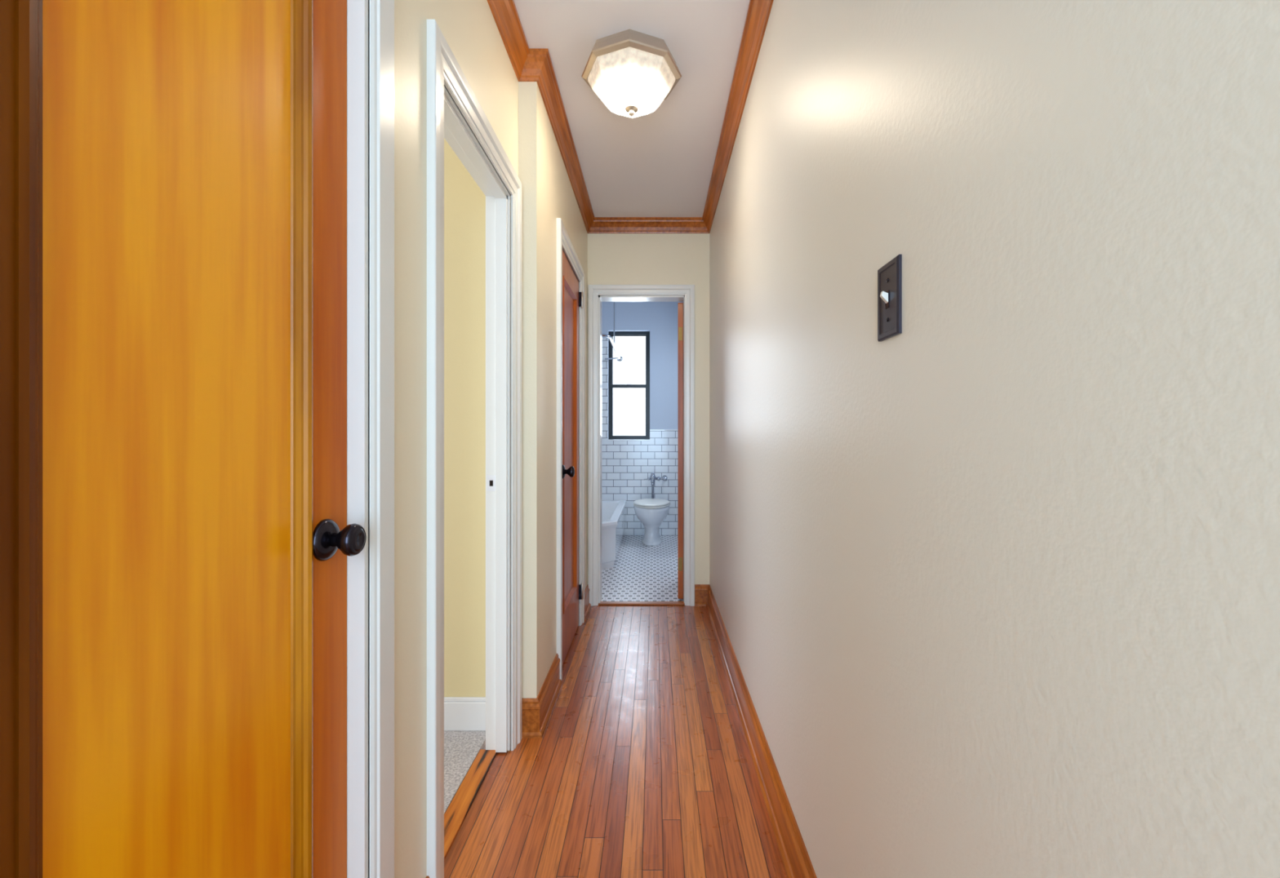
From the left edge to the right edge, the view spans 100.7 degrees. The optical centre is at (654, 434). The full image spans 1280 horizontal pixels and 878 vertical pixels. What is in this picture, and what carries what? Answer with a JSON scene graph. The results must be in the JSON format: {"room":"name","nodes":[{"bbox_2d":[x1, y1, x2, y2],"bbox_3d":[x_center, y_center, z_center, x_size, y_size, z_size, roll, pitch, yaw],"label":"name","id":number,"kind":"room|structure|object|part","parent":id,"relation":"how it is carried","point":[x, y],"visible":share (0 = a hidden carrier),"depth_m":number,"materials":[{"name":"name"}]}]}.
{"room":"home hallway","nodes":[
{"label":"home hallway","id":0,"kind":"room"},
{"bbox_2d":[444,137,485,697],"bbox_3d":[-1.646,-0.140,0.189,2.108,2.520,3.778,0,0,0],"label":"wall","id":1,"kind":"structure","parent":0,"point":[464,202],"depth_m":2.00,"materials":[{"name":"yellow paint"}]},
{"bbox_2d":[444,697,485,731],"bbox_3d":[-1.646,1.051,1.992,2.108,0.122,0.016,0,0,0],"label":"baseboard","id":2,"kind":"structure","parent":1,"relation":"attached to","point":[460,713],"depth_m":1.98,"materials":[{"name":"white wood"}]},
{"bbox_2d":[368,0,587,877],"bbox_3d":[-0.516,-0.140,0.938,0.152,2.520,5.076,0,0,0],"label":"wall","id":3,"kind":"structure","parent":0,"point":[516,111],"depth_m":1.18,"materials":[{"name":"beige paint"}]},
{"bbox_2d":[368,0,394,877],"bbox_3d":[-0.504,0.084,0.645,0.015,2.072,0.744,0,0,0],"label":"trim","id":4,"kind":"structure","parent":3,"relation":"attached to","point":[381,101],"depth_m":0.96,"materials":[{"name":"white wood"}]},
{"bbox_2d":[426,18,521,877],"bbox_3d":[-0.500,0.098,1.569,0.024,2.045,0.773,0,0,0],"label":"trim","id":5,"kind":"structure","parent":3,"relation":"attached to","point":[443,68],"depth_m":1.20,"materials":[{"name":"white wood"}]},
{"bbox_2d":[444,85,510,752],"bbox_3d":[-0.553,0.134,1.569,0.086,1.961,0.617,0,0,0],"label":"trim","id":6,"kind":"structure","parent":3,"relation":"attached to","point":[458,134],"depth_m":1.85,"materials":[{"name":"white wood"}]},
{"bbox_2d":[487,475,495,491],"bbox_3d":[-0.575,0.172,1.868,0.031,0.055,0.003,0,0,0],"label":"strike plate","id":7,"kind":"object","parent":3,"relation":"attached to","point":[491,478],"visible":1,"depth_m":1.87,"materials":[{"name":"grey metal"}]},
{"bbox_2d":[346,0,684,877],"bbox_3d":[-0.452,0.105,2.338,0.639,2.030,2.771,0,0,16],"label":"trim","id":8,"kind":"structure","parent":3,"relation":"attached to","point":[357,10],"depth_m":0.93,"materials":[{"name":"white wood"}]},
{"bbox_2d":[521,653,562,738],"bbox_3d":[-0.461,1.052,2.166,0.094,0.135,0.428,0,0,0],"label":"baseboard","id":9,"kind":"structure","parent":3,"relation":"attached to","point":[536,713],"depth_m":2.01,"materials":[{"name":"brown wood"}]},
{"bbox_2d":[556,217,584,681],"bbox_3d":[-0.432,0.075,2.780,0.024,2.090,0.800,0,0,0],"label":"trim","id":10,"kind":"structure","parent":3,"relation":"attached to","point":[563,242],"depth_m":2.40,"materials":[{"name":"white wood"}]},
{"bbox_2d":[562,249,582,665],"bbox_3d":[-0.452,0.112,2.784,0.051,1.996,0.629,0,0,0],"label":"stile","id":11,"kind":"object","parent":3,"relation":"attached to","point":[571,617],"depth_m":2.86,"materials":[{"name":"red wood"}]},
{"bbox_2d":[562,464,565,479],"bbox_3d":[-0.434,0.180,2.535,0.015,0.068,0.068,0,0,0],"label":"rosette","id":12,"kind":"object","parent":11,"relation":"attached to","point":[563,467],"depth_m":2.52,"materials":[{"name":"black metal"}]},
{"bbox_2d":[564,286,573,602],"bbox_3d":[-0.460,0.052,2.780,0.012,1.636,0.420,0,0,0],"label":"panel","id":13,"kind":"object","parent":11,"relation":"attached to","point":[568,302],"depth_m":2.80,"materials":[{"name":"red wood"}]},
{"bbox_2d":[563,275,577,614],"bbox_3d":[-0.419,0.052,2.750,0.072,1.640,0.484,0,0,0],"label":"panel moulding","id":14,"kind":"object","parent":11,"relation":"attached to","point":[566,284],"depth_m":2.97,"materials":[{"name":"brown wood"}]},
{"bbox_3d":[-0.406,0.180,2.535,0.047,0.053,0.053,0,0,0],"label":"knob","id":15,"kind":"part","parent":14,"relation":"part of","materials":[{"name":"black metal"}]},
{"bbox_3d":[-0.434,0.920,3.091,0.016,0.084,0.015,0,0,0],"label":"hinge","id":16,"kind":"part","parent":11,"relation":"part of","materials":[{"name":"black metal"}]},
{"bbox_3d":[-0.434,-0.785,3.091,0.016,0.084,0.015,0,0,0],"label":"hinge","id":17,"kind":"part","parent":11,"relation":"part of","materials":[{"name":"black metal"}]},
{"bbox_2d":[584,584,591,621],"bbox_3d":[-0.427,1.052,3.328,0.026,0.135,0.295,0,0,0],"label":"baseboard","id":18,"kind":"structure","parent":3,"relation":"attached to","point":[587,605],"depth_m":3.33,"materials":[{"name":"brown wood"}]},
{"bbox_2d":[487,0,773,233],"bbox_3d":[-0.074,-1.357,0.938,0.868,0.085,5.076,0,0,0],"label":"trim","id":19,"kind":"structure","parent":3,"relation":"attached to","point":[529,64],"depth_m":2.21,"materials":[{"name":"brown wood"}]},
{"bbox_2d":[444,535,786,877],"bbox_3d":[-0.990,1.141,2.185,3.420,0.058,7.570,0,0,0],"label":"floor","id":20,"kind":"structure","parent":0,"point":[642,766],"depth_m":1.78,"materials":[{"name":"brown wood"}]},
{"bbox_2d":[0,0,15,877],"bbox_3d":[-0.557,0.119,0.400,0.035,1.986,0.100,0,0,0],"label":"stile","id":21,"kind":"object","parent":20,"relation":"on","point":[7,7],"visible":1,"depth_m":0.44,"materials":[{"name":"brown wood"}]},
{"bbox_3d":[-0.557,0.119,0.641,0.035,1.986,0.382,0,0,0],"label":"rails","id":22,"kind":"object","parent":21,"relation":"attached to","visible":0},
{"bbox_2d":[15,0,365,877],"bbox_3d":[-0.517,0.060,0.671,0.072,1.604,0.446,0,0,0],"label":"door","id":23,"kind":"object","parent":22,"relation":"attached to","point":[28,13],"depth_m":0.47,"materials":[{"name":"brown wood"}]},
{"bbox_2d":[42,0,290,877],"bbox_3d":[-0.558,0.060,0.641,0.012,1.600,0.382,0,0,0],"label":"panel","id":24,"kind":"object","parent":23,"relation":"attached to","point":[166,123],"depth_m":0.60,"materials":[{"name":"brown wood"}]},
{"bbox_3d":[-0.504,0.173,0.868,0.047,0.053,0.053,0,0,0],"label":"knob","id":25,"kind":"part","parent":23,"relation":"part of","materials":[{"name":"black metal"}]},
{"bbox_2d":[312,0,346,877],"bbox_3d":[-0.557,0.119,0.882,0.035,1.986,0.100,0,0,0],"label":"stile","id":26,"kind":"object","parent":22,"relation":"attached to","point":[329,16],"visible":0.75,"depth_m":0.88,"materials":[{"name":"brown wood"}]},
{"bbox_2d":[312,519,340,561],"bbox_3d":[-0.532,0.173,0.868,0.015,0.068,0.068,0,0,0],"label":"rosette","id":27,"kind":"object","parent":26,"relation":"attached to","point":[322,551],"depth_m":0.85,"materials":[{"name":"black metal"}]},
{"bbox_2d":[444,750,497,860],"bbox_3d":[-0.585,1.119,1.569,0.064,0.010,0.613,0,0,0],"label":"threshold","id":28,"kind":"object","parent":20,"relation":"on","point":[455,814],"visible":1,"depth_m":1.63,"materials":[{"name":"brown wood"}]},
{"bbox_2d":[601,500,626,569],"bbox_3d":[-0.693,0.924,5.068,0.766,0.392,1.576,0,0,0],"label":"bathtub","id":29,"kind":"object","parent":20,"relation":"on","point":[613,512],"visible":0.36,"depth_m":4.50,"materials":[{"name":"ceramic"}]},
{"bbox_2d":[598,601,684,605],"bbox_3d":[-0.086,1.114,3.491,0.565,0.012,0.050,0,0,0],"label":"saddle","id":30,"kind":"object","parent":20,"relation":"on","point":[602,603],"visible":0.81,"depth_m":3.47,"materials":[{"name":"brown wood"}]},
{"bbox_2d":[633,472,670,546],"bbox_3d":[-0.030,0.767,5.500,0.380,0.705,0.716,0,0,0],"label":"toilet","id":31,"kind":"object","parent":20,"relation":"on","point":[651,513],"visible":1,"depth_m":5.32,"materials":[{"name":"ceramic"}]},
{"bbox_3d":[-0.030,0.924,5.435,0.370,0.392,0.570,0,0,0],"label":"bowl","id":32,"kind":"part","parent":31,"relation":"part of","materials":[{"name":"ceramic"}]},
{"bbox_3d":[-0.030,0.717,5.413,0.380,0.018,0.543,0,0,0],"label":"seat","id":33,"kind":"part","parent":31,"relation":"part of","materials":[{"name":"white plastic"}]},
{"bbox_3d":[-0.030,0.695,5.414,0.376,0.022,0.540,0,0,0],"label":"lid","id":34,"kind":"part","parent":31,"relation":"part of","materials":[{"name":"white plastic"}]},
{"bbox_2d":[513,0,750,217],"bbox_3d":[-0.066,-1.440,0.938,1.052,0.080,5.076,0,0,0],"label":"ceiling","id":35,"kind":"structure","parent":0,"point":[660,162],"depth_m":2.24,"materials":[{"name":"paint"}]},
{"bbox_2d":[581,28,681,117],"bbox_3d":[-0.087,-1.299,2.000,0.378,0.202,0.378,0,0,0],"label":"ceiling light","id":36,"kind":"object","parent":35,"relation":"attached to","point":[632,72],"depth_m":1.90,"materials":[{"name":"white glass"}]},
{"bbox_2d":[601,302,683,429],"bbox_3d":[-0.235,-0.255,5.940,1.910,2.750,0.140,0,0,0],"label":"wall","id":37,"kind":"structure","parent":0,"point":[659,318],"depth_m":5.87,"materials":[{"name":"blue paint"}]},
{"bbox_2d":[607,440,649,440],"bbox_3d":[-0.284,0.067,5.887,0.469,0.014,0.066,0,0,0],"label":"sill","id":38,"kind":"structure","parent":37,"relation":"attached to","point":[607,440],"depth_m":5.85,"materials":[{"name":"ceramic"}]},
{"bbox_2d":[608,331,649,439],"bbox_3d":[-0.284,-0.537,5.945,0.461,1.219,0.050,0,0,0],"label":"window","id":39,"kind":"structure","parent":37,"relation":"in","point":[610,333],"depth_m":5.92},
{"bbox_3d":[-0.284,-0.259,5.940,0.393,0.593,0.020,0,0,0],"label":"lower sash","id":40,"kind":"part","parent":39,"relation":"part of","materials":[{"name":"white glass"}]},
{"bbox_3d":[-0.284,-0.824,5.960,0.393,0.578,0.020,0,0,0],"label":"upper sash","id":41,"kind":"part","parent":39,"relation":"part of","materials":[{"name":"white glass"}]},
{"bbox_2d":[601,337,677,535],"bbox_3d":[-0.235,0.030,5.864,1.710,2.180,0.012,0,0,0],"label":"tile","id":42,"kind":"structure","parent":37,"relation":"attached to","point":[625,464],"depth_m":5.86,"materials":[{"name":"white tile"}]},
{"bbox_2d":[649,429,677,431],"bbox_3d":[0.283,-0.044,5.861,0.674,0.016,0.018,0,0,0],"label":"trim","id":43,"kind":"structure","parent":37,"relation":"attached to","point":[650,429],"depth_m":5.85,"materials":[{"name":"tile"}]},
{"bbox_2d":[587,233,709,584],"bbox_3d":[-0.235,-0.255,3.536,1.910,2.750,0.120,0,0,0],"label":"wall","id":44,"kind":"structure","parent":0,"point":[613,259],"depth_m":3.48,"materials":[{"name":"beige paint"}]},
{"bbox_2d":[588,284,694,606],"bbox_3d":[-0.086,0.073,3.467,0.693,2.094,0.026,0,0,0],"label":"trim","id":45,"kind":"structure","parent":44,"relation":"attached to","point":[594,291],"depth_m":3.46,"materials":[{"name":"white wood"}]},
{"bbox_2d":[677,302,683,599],"bbox_3d":[0.201,0.112,3.836,0.034,1.993,0.541,0,0,6],"label":"stile","id":46,"kind":"object","parent":44,"relation":"attached to","point":[680,305],"depth_m":3.57,"materials":[{"name":"red wood"}]},
{"bbox_3d":[0.173,0.100,3.568,0.026,1.640,0.002,0,0,6],"label":"hinge leaves","id":47,"kind":"part","parent":46,"relation":"part of","materials":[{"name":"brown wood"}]},
{"bbox_2d":[709,0,1279,877],"bbox_3d":[0.410,-0.140,0.938,0.100,2.520,5.076,0,0,0],"label":"wall","id":48,"kind":"structure","parent":0,"point":[994,579],"depth_m":0.54,"materials":[{"name":"beige paint"}]},
{"bbox_2d":[694,584,817,877],"bbox_3d":[0.311,1.052,0.938,0.098,0.135,5.076,0,0,0],"label":"baseboard","id":49,"kind":"structure","parent":48,"relation":"attached to","point":[796,860],"depth_m":1.70,"materials":[{"name":"brown wood"}]},
{"bbox_2d":[877,254,902,342],"bbox_3d":[0.352,-0.205,0.808,0.016,0.115,0.071,0,0,0],"label":"light switch","id":50,"kind":"object","parent":48,"relation":"attached to","point":[890,275],"visible":1,"depth_m":0.80,"materials":[{"name":"brown metal"}]},
{"bbox_3d":[-0.235,-1.670,4.723,1.910,0.080,2.494,0,0,0],"label":"ceiling","id":51,"kind":"structure","parent":0,"visible":0},
{"bbox_2d":[601,302,622,361],"bbox_3d":[-0.716,-1.215,5.151,0.721,0.830,1.427,0,0,0],"label":"shower curtain rod","id":52,"kind":"object","parent":51,"relation":"hanging from","point":[619,358],"visible":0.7,"depth_m":5.04,"materials":[{"name":"silver metal"}]},
{"bbox_3d":[-0.724,-0.830,5.147,0.704,0.025,1.418,0,0,0],"label":"rod","id":53,"kind":"part","parent":52,"relation":"part of","materials":[{"name":"silver metal"}]}
]}

